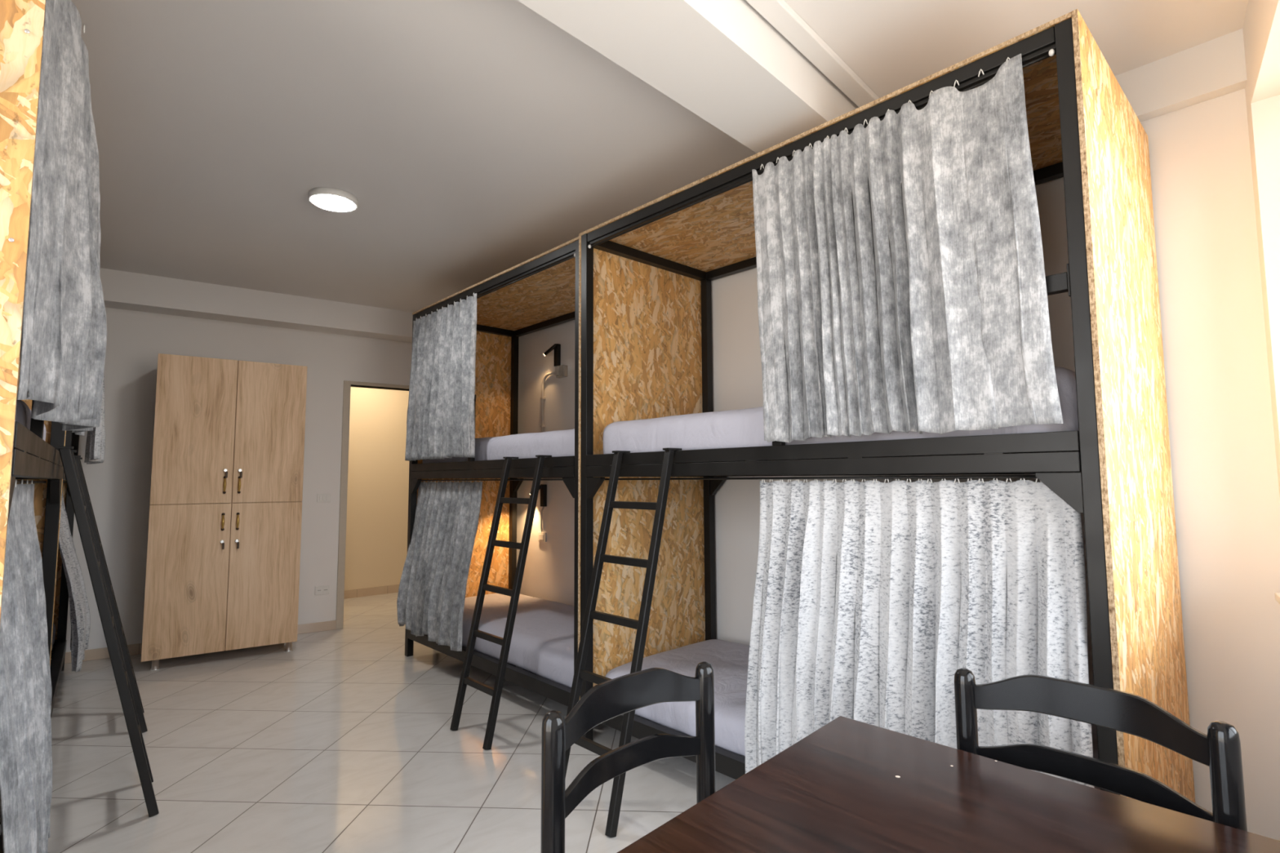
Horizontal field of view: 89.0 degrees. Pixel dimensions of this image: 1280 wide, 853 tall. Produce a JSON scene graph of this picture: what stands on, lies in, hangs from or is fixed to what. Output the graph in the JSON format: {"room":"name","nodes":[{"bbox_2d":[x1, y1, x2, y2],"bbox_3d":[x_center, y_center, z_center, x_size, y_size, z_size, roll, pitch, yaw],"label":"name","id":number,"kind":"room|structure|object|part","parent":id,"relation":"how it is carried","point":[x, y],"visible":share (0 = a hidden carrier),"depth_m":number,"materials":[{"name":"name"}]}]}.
{"room":"dormitory","nodes":[
{"label":"dormitory","id":0,"kind":"room"},
{"bbox_2d":[65,307,412,652],"bbox_3d":[-3.408,0.302,5.051,4.264,2.730,0.129,3,-6,-35],"label":"wall","id":1,"kind":"structure","parent":0,"point":[119,487],"depth_m":4.99,"materials":[{"name":"paint"}]},
{"bbox_2d":[50,620,336,663],"bbox_3d":[-3.374,1.620,4.876,3.992,0.074,0.011,3,-6,-35],"label":"baseboard","id":2,"kind":"structure","parent":1,"relation":"attached to","point":[134,649],"depth_m":4.69,"materials":[{"name":"beige tile"}]},
{"bbox_2d":[99,267,413,342],"bbox_3d":[-3.345,-0.961,4.978,4.138,0.225,0.237,3,-6,-35],"label":"ceiling beam","id":3,"kind":"structure","parent":1,"relation":"attached to","point":[122,290],"depth_m":5.07,"materials":[{"name":"paint"}]},
{"bbox_2d":[314,585,329,595],"bbox_3d":[-2.644,1.361,5.419,0.111,0.072,0.013,3,-6,-35],"label":"wall socket","id":4,"kind":"object","parent":1,"relation":"attached to","point":[323,589],"visible":1,"depth_m":5.42,"materials":[{"name":"white plastic"}]},
{"bbox_2d":[316,587,321,593],"bbox_3d":[-2.660,1.360,5.402,0.040,0.044,0.003,3,-6,-35],"label":"socket","id":5,"kind":"object","parent":4,"relation":"attached to","point":[318,589],"depth_m":5.40,"materials":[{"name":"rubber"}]},
{"bbox_2d":[323,586,328,592],"bbox_3d":[-2.621,1.362,5.430,0.040,0.044,0.003,3,-6,-35],"label":"socket","id":6,"kind":"object","parent":4,"relation":"attached to","point":[325,588],"depth_m":5.43,"materials":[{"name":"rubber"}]},
{"bbox_2d":[316,493,331,502],"bbox_3d":[-2.656,0.600,5.475,0.106,0.072,0.014,3,-6,-35],"label":"light switch","id":7,"kind":"object","parent":1,"relation":"attached to","point":[320,497],"visible":1,"depth_m":5.47,"materials":[{"name":"white plastic"}]},
{"bbox_2d":[335,380,409,629],"bbox_3d":[-2.220,0.677,5.869,0.964,2.105,0.157,3,-6,-35],"label":"door frame","id":8,"kind":"structure","parent":1,"relation":"in","point":[347,384],"depth_m":5.57,"materials":[{"name":"wood"}]},
{"bbox_2d":[0,592,743,852],"bbox_3d":[-1.012,1.588,3.560,6.800,0.100,8.600,4,-6,-43],"label":"floor","id":9,"kind":"structure","parent":0,"point":[343,740],"depth_m":2.90,"materials":[{"name":"beige tile"}]},
{"bbox_2d":[0,0,66,852],"bbox_3d":[-2.229,0.152,1.743,0.954,2.480,2.151,4,-6,-39],"label":"bunk bed","id":10,"kind":"object","parent":9,"relation":"on","point":[24,455],"visible":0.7,"depth_m":1.26,"materials":[{"name":"black paint"}]},
{"bbox_3d":[-1.877,1.245,1.944,0.049,0.070,2.022,4,-6,-39],"label":"rail","id":11,"kind":"part","parent":10,"relation":"part of","materials":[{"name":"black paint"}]},
{"bbox_3d":[-1.554,0.012,0.932,0.950,2.340,0.014,4,-6,-39],"label":"panel","id":12,"kind":"part","parent":10,"relation":"part of","materials":[{"name":"beige wood"}]},
{"bbox_2d":[0,479,52,852],"bbox_3d":[-1.590,0.706,1.685,0.122,1.135,1.226,4,-6,-40],"label":"curtain","id":13,"kind":"object","parent":10,"relation":"hanging from","point":[25,682],"visible":0.97,"depth_m":1.61,"materials":[{"name":"grey fabric"}]},
{"bbox_3d":[-2.891,0.155,2.546,0.857,0.106,0.045,4,-6,-39],"label":"rail","id":14,"kind":"part","parent":10,"relation":"part of","materials":[{"name":"black metal"}]},
{"bbox_2d":[15,400,45,440],"bbox_3d":[-2.233,-0.041,1.758,0.858,0.182,2.018,4,-6,-39],"label":"mattress","id":15,"kind":"object","parent":10,"relation":"on","point":[23,413],"visible":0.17,"depth_m":1.96,"materials":[{"name":"grey fabric"}]},
{"bbox_3d":[-1.907,0.171,2.012,0.009,0.009,2.017,4,-6,-39],"label":"curtain rod","id":16,"kind":"part","parent":10,"relation":"part of","materials":[{"name":"black paint"}]},
{"bbox_3d":[-1.550,-0.191,1.648,0.032,0.422,0.946,4,-6,-39],"label":"guard rail","id":17,"kind":"part","parent":10,"relation":"part of","materials":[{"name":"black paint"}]},
{"bbox_3d":[-1.883,0.108,2.037,0.049,0.106,2.022,4,-6,-39],"label":"bed rail","id":18,"kind":"part","parent":10,"relation":"part of","materials":[{"name":"black metal"}]},
{"bbox_3d":[-2.908,0.153,2.571,0.948,2.340,0.014,4,-6,-39],"label":"panel","id":19,"kind":"part","parent":10,"relation":"part of","materials":[{"name":"brown wood"}]},
{"bbox_3d":[-2.541,0.249,2.827,0.045,2.466,0.045,4,-6,-39],"label":"post","id":20,"kind":"part","parent":10,"relation":"part of","materials":[{"name":"black metal"}]},
{"bbox_2d":[17,0,106,435],"bbox_3d":[-1.554,-0.510,1.815,0.135,1.040,1.225,3,-6,-37],"label":"curtain","id":21,"kind":"object","parent":10,"relation":"hanging from","point":[64,335],"visible":1,"depth_m":1.50,"materials":[{"name":"grey fabric"}]},
{"bbox_2d":[49,430,79,719],"bbox_3d":[-3.557,0.291,3.368,0.934,2.480,2.034,4,-6,-39],"label":"bunk bed","id":22,"kind":"object","parent":9,"relation":"on","point":[61,597],"visible":0.08,"depth_m":4.32,"materials":[{"name":"black paint"}]},
{"bbox_2d":[51,622,55,650],"bbox_3d":[-3.550,1.247,3.281,0.838,0.192,1.928,4,-6,-39],"label":"mattress","id":23,"kind":"object","parent":22,"relation":"on","point":[54,627],"visible":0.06,"depth_m":4.08,"materials":[{"name":"grey fabric"}]},
{"bbox_3d":[-3.206,1.383,3.555,0.049,0.070,1.927,4,-6,-39],"label":"rail","id":24,"kind":"part","parent":22,"relation":"part of","materials":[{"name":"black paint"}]},
{"bbox_3d":[-4.204,0.288,4.147,0.914,2.340,0.014,4,-6,-39],"label":"panel","id":25,"kind":"part","parent":22,"relation":"part of","materials":[{"name":"brown wood"}]},
{"bbox_3d":[-3.211,0.246,3.648,0.049,0.106,1.927,4,-6,-39],"label":"bed rail","id":26,"kind":"part","parent":22,"relation":"part of","materials":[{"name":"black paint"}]},
{"bbox_3d":[-3.840,0.384,4.401,0.045,2.466,0.045,4,-6,-39],"label":"post","id":27,"kind":"part","parent":22,"relation":"part of","materials":[{"name":"black metal"}]},
{"bbox_3d":[-3.533,0.015,4.051,0.032,0.422,0.919,4,-6,-39],"label":"guard rail","id":28,"kind":"part","parent":22,"relation":"part of","materials":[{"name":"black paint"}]},
{"bbox_2d":[58,490,90,672],"bbox_3d":[-3.469,0.868,3.974,0.216,1.066,1.026,4,-6,-39],"label":"curtain","id":29,"kind":"object","parent":22,"relation":"hanging from","point":[80,617],"visible":0.79,"depth_m":3.66,"materials":[{"name":"grey fabric"}]},
{"bbox_2d":[84,372,105,464],"bbox_3d":[-3.429,-0.301,4.106,0.136,1.066,1.029,4,-6,-39],"label":"curtain","id":30,"kind":"object","parent":22,"relation":"hanging from","point":[95,451],"visible":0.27,"depth_m":3.75,"materials":[{"name":"grey fabric"}]},
{"bbox_2d":[52,445,159,817],"bbox_3d":[-2.074,0.773,2.513,0.390,1.372,0.388,4,-6,-39],"label":"ladder","id":31,"kind":"object","parent":9,"relation":"on","point":[67,455],"visible":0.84,"depth_m":2.39,"materials":[{"name":"black metal"}]},
{"bbox_2d":[74,455,147,733],"bbox_3d":[-2.730,0.842,3.317,0.400,1.372,0.388,4,-6,-39],"label":"ladder","id":32,"kind":"object","parent":9,"relation":"on","point":[140,709],"visible":0.56,"depth_m":3.21,"materials":[{"name":"black metal"}]},
{"bbox_2d":[141,353,306,670],"bbox_3d":[-3.017,0.591,4.768,0.908,2.106,0.538,3,-6,-35],"label":"wardrobe","id":33,"kind":"object","parent":9,"relation":"on","point":[223,563],"visible":1,"depth_m":4.56,"materials":[{"name":"brown wood"}]},
{"bbox_3d":[-3.068,1.038,4.420,0.460,1.014,0.018,3,-6,-35],"label":"door","id":34,"kind":"part","parent":33,"relation":"part of","materials":[{"name":"brown wood"}]},
{"bbox_3d":[-3.073,0.022,4.503,0.460,1.016,0.018,3,-6,-35],"label":"door","id":35,"kind":"part","parent":33,"relation":"part of","materials":[{"name":"brown wood"}]},
{"bbox_3d":[-2.904,0.664,4.534,0.018,0.107,0.037,4,-6,-43],"label":"handle","id":36,"kind":"part","parent":33,"relation":"part of","materials":[{"name":"gold metal"}]},
{"bbox_3d":[-2.905,0.409,4.555,0.018,0.107,0.037,4,-6,-43],"label":"handle","id":37,"kind":"part","parent":33,"relation":"part of","materials":[{"name":"gold metal"}]},
{"bbox_3d":[-2.833,0.668,4.585,0.018,0.107,0.037,4,-6,-43],"label":"handle","id":38,"kind":"part","parent":33,"relation":"part of","materials":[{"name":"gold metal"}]},
{"bbox_3d":[-2.834,0.413,4.606,0.018,0.107,0.037,4,-6,-43],"label":"handle","id":39,"kind":"part","parent":33,"relation":"part of","materials":[{"name":"gold metal"}]},
{"bbox_3d":[-2.696,1.058,4.684,0.444,1.014,0.018,3,-6,-35],"label":"door","id":40,"kind":"part","parent":33,"relation":"part of","materials":[{"name":"brown wood"}]},
{"bbox_3d":[-2.702,0.042,4.767,0.444,1.016,0.018,3,-6,-35],"label":"door","id":41,"kind":"part","parent":33,"relation":"part of","materials":[{"name":"brown wood"}]},
{"bbox_2d":[404,236,578,706],"bbox_3d":[-0.668,0.351,4.278,0.889,2.480,2.064,4,-6,-42],"label":"bunk bed","id":42,"kind":"object","parent":9,"relation":"on","point":[540,292],"visible":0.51,"depth_m":4.60,"materials":[{"name":"black paint"}]},
{"bbox_3d":[-1.648,0.400,4.729,0.045,2.466,0.045,4,-6,-42],"label":"post","id":43,"kind":"part","parent":42,"relation":"part of","materials":[{"name":"black metal"}]},
{"bbox_2d":[396,480,482,651],"bbox_3d":[-1.350,0.881,4.311,0.176,1.054,0.961,4,-6,-42],"label":"curtain","id":44,"kind":"object","parent":42,"relation":"hanging from","point":[431,596],"visible":1,"depth_m":4.25,"materials":[{"name":"grey fabric"}]},
{"bbox_2d":[404,292,476,461],"bbox_3d":[-1.349,-0.298,4.373,0.088,1.039,1.036,4,-6,-43],"label":"curtain","id":45,"kind":"object","parent":42,"relation":"hanging from","point":[441,417],"visible":1,"depth_m":4.32,"materials":[{"name":"grey fabric"}]},
{"bbox_3d":[-1.356,0.347,5.043,0.869,2.340,0.014,4,-6,-42],"label":"panel","id":46,"kind":"part","parent":42,"relation":"part of","materials":[{"name":"brown wood"}]},
{"bbox_3d":[-1.340,0.034,4.421,0.032,0.422,0.859,4,-6,-42],"label":"guard rail","id":47,"kind":"part","parent":42,"relation":"part of","materials":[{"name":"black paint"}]},
{"bbox_3d":[-0.968,1.401,3.903,0.049,0.070,1.957,4,-6,-42],"label":"rail","id":48,"kind":"part","parent":42,"relation":"part of","materials":[{"name":"black metal"}]},
{"bbox_3d":[-0.950,0.330,4.012,0.009,0.009,1.952,4,-6,-42],"label":"curtain rod","id":49,"kind":"part","parent":42,"relation":"part of","materials":[{"name":"black paint"}]},
{"bbox_3d":[-0.974,0.263,3.996,0.049,0.106,1.957,4,-6,-42],"label":"bed rail","id":50,"kind":"part","parent":42,"relation":"part of","materials":[{"name":"black metal"}]},
{"bbox_3d":[-0.977,-0.863,4.090,0.042,0.059,1.957,4,-6,-42],"label":"rail","id":51,"kind":"part","parent":42,"relation":"part of","materials":[{"name":"black metal"}]},
{"bbox_3d":[-0.671,-0.878,4.372,0.884,0.013,2.050,4,-6,-42],"label":"roof panel","id":52,"kind":"part","parent":42,"relation":"part of","materials":[{"name":"brown wood"}]},
{"bbox_3d":[-1.344,-0.785,5.110,0.792,0.045,0.045,4,-6,-42],"label":"rail","id":53,"kind":"part","parent":42,"relation":"part of","materials":[{"name":"black metal"}]},
{"bbox_2d":[422,429,574,463],"bbox_3d":[-0.664,0.160,4.290,0.792,0.178,1.956,4,-6,-42],"label":"mattress","id":54,"kind":"object","parent":42,"relation":"on","point":[558,442],"visible":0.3,"depth_m":3.73,"materials":[{"name":"grey fabric"}]},
{"bbox_3d":[-1.028,0.443,5.294,0.045,2.466,0.045,4,-6,-42],"label":"post","id":55,"kind":"part","parent":42,"relation":"part of","materials":[{"name":"black metal"}]},
{"bbox_2d":[462,593,573,688],"bbox_3d":[-0.656,1.306,4.197,0.793,0.195,1.959,4,-6,-42],"label":"mattress","id":56,"kind":"object","parent":42,"relation":"on","point":[542,643],"visible":0.51,"depth_m":3.86,"materials":[{"name":"grey fabric"}]},
{"bbox_3d":[-0.981,-0.824,4.083,0.009,0.009,1.952,4,-6,-42],"label":"curtain rod","id":57,"kind":"part","parent":42,"relation":"part of","materials":[{"name":"black paint"}]},
{"bbox_3d":[-0.352,0.306,4.562,0.045,0.106,1.957,4,-6,-42],"label":"bed rail","id":58,"kind":"part","parent":42,"relation":"part of","materials":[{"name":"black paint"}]},
{"bbox_3d":[-0.358,-0.827,4.655,0.045,0.045,1.957,4,-6,-42],"label":"rail","id":59,"kind":"part","parent":42,"relation":"part of","materials":[{"name":"black metal"}]},
{"bbox_3d":[-0.296,0.273,3.254,0.045,2.466,0.045,4,-6,-42],"label":"post","id":60,"kind":"part","parent":42,"relation":"part of","materials":[{"name":"black metal"}]},
{"bbox_2d":[449,454,551,750],"bbox_3d":[-0.708,0.834,3.343,0.415,1.373,0.432,4,-6,-43],"label":"ladder","id":61,"kind":"object","parent":9,"relation":"on","point":[495,692],"visible":1,"depth_m":3.29,"materials":[{"name":"black metal"}]},
{"bbox_2d":[564,448,681,837],"bbox_3d":[-0.086,0.772,2.625,0.470,1.373,0.441,4,-6,-43],"label":"ladder","id":62,"kind":"object","parent":9,"relation":"on","point":[641,625],"visible":0.81,"depth_m":2.62,"materials":[{"name":"black metal"}]},
{"bbox_2d":[540,662,715,852],"bbox_3d":[0.108,0.880,1.004,0.393,0.889,0.413,-5,-6,44],"label":"chair","id":63,"kind":"object","parent":9,"relation":"on","point":[606,700],"visible":0.85,"depth_m":1.15,"materials":[{"name":"black wood"}]},
{"bbox_3d":[-0.140,0.883,0.987,0.037,0.882,0.063,3,-6,-36],"label":"leg","id":64,"kind":"part","parent":63,"relation":"part of","materials":[{"name":"black wood"}]},
{"bbox_3d":[0.118,0.904,1.251,0.063,0.882,0.037,-4,-6,35],"label":"leg","id":65,"kind":"part","parent":63,"relation":"part of","materials":[{"name":"black wood"}]},
{"bbox_2d":[577,8,1195,803],"bbox_3d":[0.780,0.218,2.736,0.954,2.480,2.151,4,-6,-43],"label":"bunk bed","id":66,"kind":"object","parent":9,"relation":"on","point":[646,272],"visible":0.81,"depth_m":2.17,"materials":[{"name":"black paint"}]},
{"bbox_3d":[-0.259,0.267,3.182,0.045,2.466,0.045,4,-6,-43],"label":"post","id":67,"kind":"part","parent":66,"relation":"part of","materials":[{"name":"black metal"}]},
{"bbox_3d":[0.047,0.215,3.517,0.948,2.340,0.014,4,-6,-43],"label":"panel","id":68,"kind":"part","parent":66,"relation":"part of","materials":[{"name":"brown wood"}]},
{"bbox_3d":[0.065,-0.916,3.590,0.857,0.045,0.045,4,-6,-43],"label":"rail","id":69,"kind":"part","parent":66,"relation":"part of","materials":[{"name":"black metal"}]},
{"bbox_3d":[0.070,0.217,3.497,0.857,0.106,0.045,4,-6,-43],"label":"rail","id":70,"kind":"part","parent":66,"relation":"part of","materials":[{"name":"black metal"}]},
{"bbox_3d":[0.457,1.266,2.338,0.049,0.070,2.033,4,-6,-43],"label":"rail","id":71,"kind":"part","parent":66,"relation":"part of","materials":[{"name":"black metal"}]},
{"bbox_3d":[0.401,0.314,3.800,0.045,2.466,0.045,4,-6,-43],"label":"post","id":72,"kind":"part","parent":66,"relation":"part of","materials":[{"name":"black metal"}]},
{"bbox_3d":[0.474,0.195,2.447,0.009,0.009,2.028,4,-6,-43],"label":"curtain rod","id":73,"kind":"part","parent":66,"relation":"part of","materials":[{"name":"black paint"}]},
{"bbox_3d":[0.448,-0.998,2.525,0.042,0.059,2.033,4,-6,-43],"label":"rail","id":74,"kind":"part","parent":66,"relation":"part of","materials":[{"name":"black metal"}]},
{"bbox_3d":[0.444,-0.959,2.518,0.009,0.009,2.028,4,-6,-43],"label":"curtain rod","id":75,"kind":"part","parent":66,"relation":"part of","materials":[{"name":"black paint"}]},
{"bbox_3d":[0.772,-1.011,2.835,0.949,0.013,2.122,4,-6,-43],"label":"roof panel","id":76,"kind":"part","parent":66,"relation":"part of","materials":[{"name":"brown wood"}]},
{"bbox_3d":[0.451,0.128,2.431,0.049,0.106,2.033,4,-6,-43],"label":"bed rail","id":77,"kind":"part","parent":66,"relation":"part of","materials":[{"name":"black metal"}]},
{"bbox_2d":[602,366,1078,453],"bbox_3d":[0.781,0.008,2.752,0.858,0.216,2.011,4,-6,-43],"label":"mattress","id":78,"kind":"object","parent":66,"relation":"on","point":[741,428],"visible":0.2,"depth_m":2.59,"materials":[{"name":"grey fabric"}]},
{"bbox_2d":[604,639,1100,789],"bbox_3d":[0.788,1.176,2.659,0.855,0.188,2.008,4,-6,-43],"label":"mattress","id":79,"kind":"object","parent":66,"relation":"on","point":[729,660],"visible":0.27,"depth_m":2.81,"materials":[{"name":"grey fabric"}]},
{"bbox_3d":[1.107,-0.958,3.142,0.045,0.045,2.033,4,-6,-43],"label":"rail","id":80,"kind":"part","parent":66,"relation":"part of","materials":[{"name":"black metal"}]},
{"bbox_3d":[1.112,0.175,3.050,0.045,0.106,2.033,4,-6,-43],"label":"bed rail","id":81,"kind":"part","parent":66,"relation":"part of","materials":[{"name":"black metal"}]},
{"bbox_2d":[751,53,1062,442],"bbox_3d":[0.763,-0.493,2.085,0.076,1.058,0.971,4,-6,-42],"label":"curtain","id":82,"kind":"object","parent":66,"relation":"hanging from","point":[901,278],"visible":1,"depth_m":2.00,"materials":[{"name":"grey fabric"}]},
{"bbox_2d":[744,478,1093,787],"bbox_3d":[0.763,0.705,2.004,0.188,1.088,1.059,4,-6,-41],"label":"curtain","id":83,"kind":"object","parent":66,"relation":"hanging from","point":[870,597],"visible":0.72,"depth_m":1.99,"materials":[{"name":"grey fabric"}]},
{"bbox_3d":[0.819,-0.169,2.066,0.032,0.422,0.953,4,-6,-43],"label":"guard rail","id":84,"kind":"part","parent":66,"relation":"part of","materials":[{"name":"black metal"}]},
{"bbox_3d":[1.145,-0.386,1.732,0.042,0.087,0.004,4,-6,-43],"label":"fixing plate","id":85,"kind":"part","parent":66,"relation":"part of","materials":[{"name":"black paint"}]},
{"bbox_3d":[1.163,0.136,1.672,0.045,2.466,0.041,4,-6,-43],"label":"post","id":86,"kind":"part","parent":66,"relation":"part of","materials":[{"name":"black metal"}]},
{"bbox_3d":[1.509,0.081,1.964,0.950,2.340,0.014,4,-6,-43],"label":"panel","id":87,"kind":"part","parent":66,"relation":"part of","materials":[{"name":"beige wood"}]},
{"bbox_2d":[617,715,1279,852],"bbox_3d":[0.413,0.925,0.742,0.804,0.750,0.841,4,-6,-43],"label":"dining table","id":88,"kind":"object","parent":9,"relation":"on","point":[849,785],"visible":1,"depth_m":0.95,"materials":[{"name":"brown wood"}]},
{"bbox_2d":[954,667,1247,831],"bbox_3d":[0.620,0.874,0.955,0.393,0.889,0.405,4,-6,-41],"label":"chair","id":89,"kind":"object","parent":9,"relation":"on","point":[1220,749],"visible":0.81,"depth_m":1.08,"materials":[{"name":"black wood"}]},
{"bbox_3d":[0.624,0.897,1.199,0.063,0.882,0.037,3,-6,-32],"label":"leg","id":90,"kind":"part","parent":89,"relation":"part of","materials":[{"name":"black wood"}]},
{"bbox_3d":[0.864,0.874,0.929,0.037,0.882,0.063,-4,-6,39],"label":"leg","id":91,"kind":"part","parent":89,"relation":"part of","materials":[{"name":"black wood"}]},
{"bbox_2d":[344,386,408,590],"bbox_3d":[-2.313,0.404,6.360,4.900,2.730,2.300,4,-6,-43],"label":"wall","id":92,"kind":"structure","parent":0,"point":[377,520],"depth_m":7.18,"materials":[{"name":"paint"}]},
{"bbox_2d":[343,584,399,599],"bbox_3d":[-3.000,1.785,6.988,4.600,0.084,0.012,4,-6,-43],"label":"baseboard","id":93,"kind":"structure","parent":92,"relation":"attached to","point":[352,593],"depth_m":7.06,"materials":[{"name":"beige wood"}]},
{"bbox_2d":[71,0,1248,312],"bbox_3d":[-1.026,-1.257,3.792,6.800,0.150,8.600,4,-6,-43],"label":"ceiling","id":94,"kind":"structure","parent":0,"point":[473,140],"depth_m":2.69,"materials":[{"name":"paint"}]},
{"bbox_2d":[308,186,358,212],"bbox_3d":[-1.613,-1.190,3.428,0.236,0.036,0.236,4,-6,-43],"label":"ceiling light","id":95,"kind":"object","parent":94,"relation":"in","point":[332,199],"visible":1,"depth_m":3.39,"materials":[{"name":"white plastic"}]},
{"bbox_2d":[311,195,355,211],"bbox_3d":[-1.613,-1.173,3.426,0.206,0.002,0.206,3,-5,-32],"label":"diffuser","id":96,"kind":"object","parent":95,"relation":"attached to","point":[329,202],"depth_m":3.42,"materials":[{"name":"white plastic"}]},
{"bbox_2d":[745,0,879,106],"bbox_3d":[-0.084,-1.358,1.513,0.072,0.028,3.966,-5,-6,43],"label":"ceiling beam","id":97,"kind":"structure","parent":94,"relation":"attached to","point":[778,13],"depth_m":2.22,"materials":[{"name":"paint"}]},
{"bbox_2d":[516,88,1279,840],"bbox_3d":[0.229,0.211,4.153,0.140,2.730,5.690,4,-6,-43],"label":"wall","id":98,"kind":"structure","parent":0,"point":[1224,471],"depth_m":2.25,"materials":[{"name":"paint"}]},
{"bbox_2d":[529,484,546,506],"bbox_3d":[-0.788,0.534,5.055,0.137,0.173,0.051,-2,-5,17],"label":"reading lamp","id":99,"kind":"object","parent":98,"relation":"attached to","point":[543,487],"visible":0.77,"depth_m":5.03,"materials":[{"name":"black paint"}]},
{"bbox_2d":[540,506,544,532],"bbox_3d":[-0.758,0.718,5.045,0.022,0.200,0.041,4,-6,-43],"label":"cable","id":100,"kind":"object","parent":99,"relation":"hanging from","point":[543,507],"visible":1,"depth_m":5.04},
{"bbox_2d":[537,532,546,542],"bbox_3d":[-0.759,0.856,5.045,0.015,0.072,0.100,4,-6,-43],"label":"wall socket","id":101,"kind":"object","parent":98,"relation":"attached to","point":[541,535],"visible":1,"depth_m":5.03,"materials":[{"name":"white plastic"}]},
{"bbox_2d":[539,371,555,432],"bbox_3d":[-0.706,-0.164,5.054,0.031,0.513,0.202,4,-6,-43],"label":"conduit pipe","id":102,"kind":"object","parent":98,"relation":"attached to","point":[547,375],"visible":0.94,"depth_m":5.10,"materials":[{"name":"grey metal"}]},
{"bbox_2d":[543,343,560,366],"bbox_3d":[-0.677,-0.548,5.019,0.137,0.173,0.051,-2,-5,17],"label":"reading lamp","id":103,"kind":"object","parent":98,"relation":"attached to","point":[557,347],"visible":0.93,"depth_m":5.00,"materials":[{"name":"black metal"}]},
{"bbox_2d":[555,364,567,377],"bbox_3d":[-0.598,-0.418,4.943,0.051,0.090,0.100,4,-6,-43],"label":"junction box","id":104,"kind":"object","parent":98,"relation":"attached to","point":[561,371],"visible":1,"depth_m":4.92,"materials":[{"name":"white plastic"}]},
{"bbox_3d":[-0.632,-0.422,4.947,0.006,0.070,0.042,4,-6,-43],"label":"lid","id":105,"kind":"part","parent":104,"relation":"part of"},
{"bbox_2d":[517,0,858,153],"bbox_3d":[-0.240,-1.271,1.639,0.355,0.180,4.033,-5,-6,43],"label":"beam","id":106,"kind":"structure","parent":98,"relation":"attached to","point":[722,61],"depth_m":2.07,"materials":[{"name":"paint"}]},
{"bbox_2d":[1115,28,1247,121],"bbox_3d":[0.201,-1.070,4.134,0.059,0.180,5.360,4,-6,-43],"label":"ceiling beam","id":107,"kind":"structure","parent":98,"relation":"attached to","point":[1215,68],"depth_m":2.28,"materials":[{"name":"paint"}]},
{"bbox_2d":[1242,0,1279,498],"bbox_3d":[0.746,-0.109,0.263,0.217,2.730,4.575,-4,-6,38],"label":"wall","id":108,"kind":"structure","parent":0,"point":[1261,25],"depth_m":2.07,"materials":[{"name":"paint"}]},
{"bbox_2d":[1275,592,1279,604],"bbox_3d":[1.379,-0.330,1.129,0.255,1.595,2.234,-4,-6,38],"label":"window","id":109,"kind":"structure","parent":108,"relation":"in","point":[1277,594],"depth_m":1.98,"materials":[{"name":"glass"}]}
]}

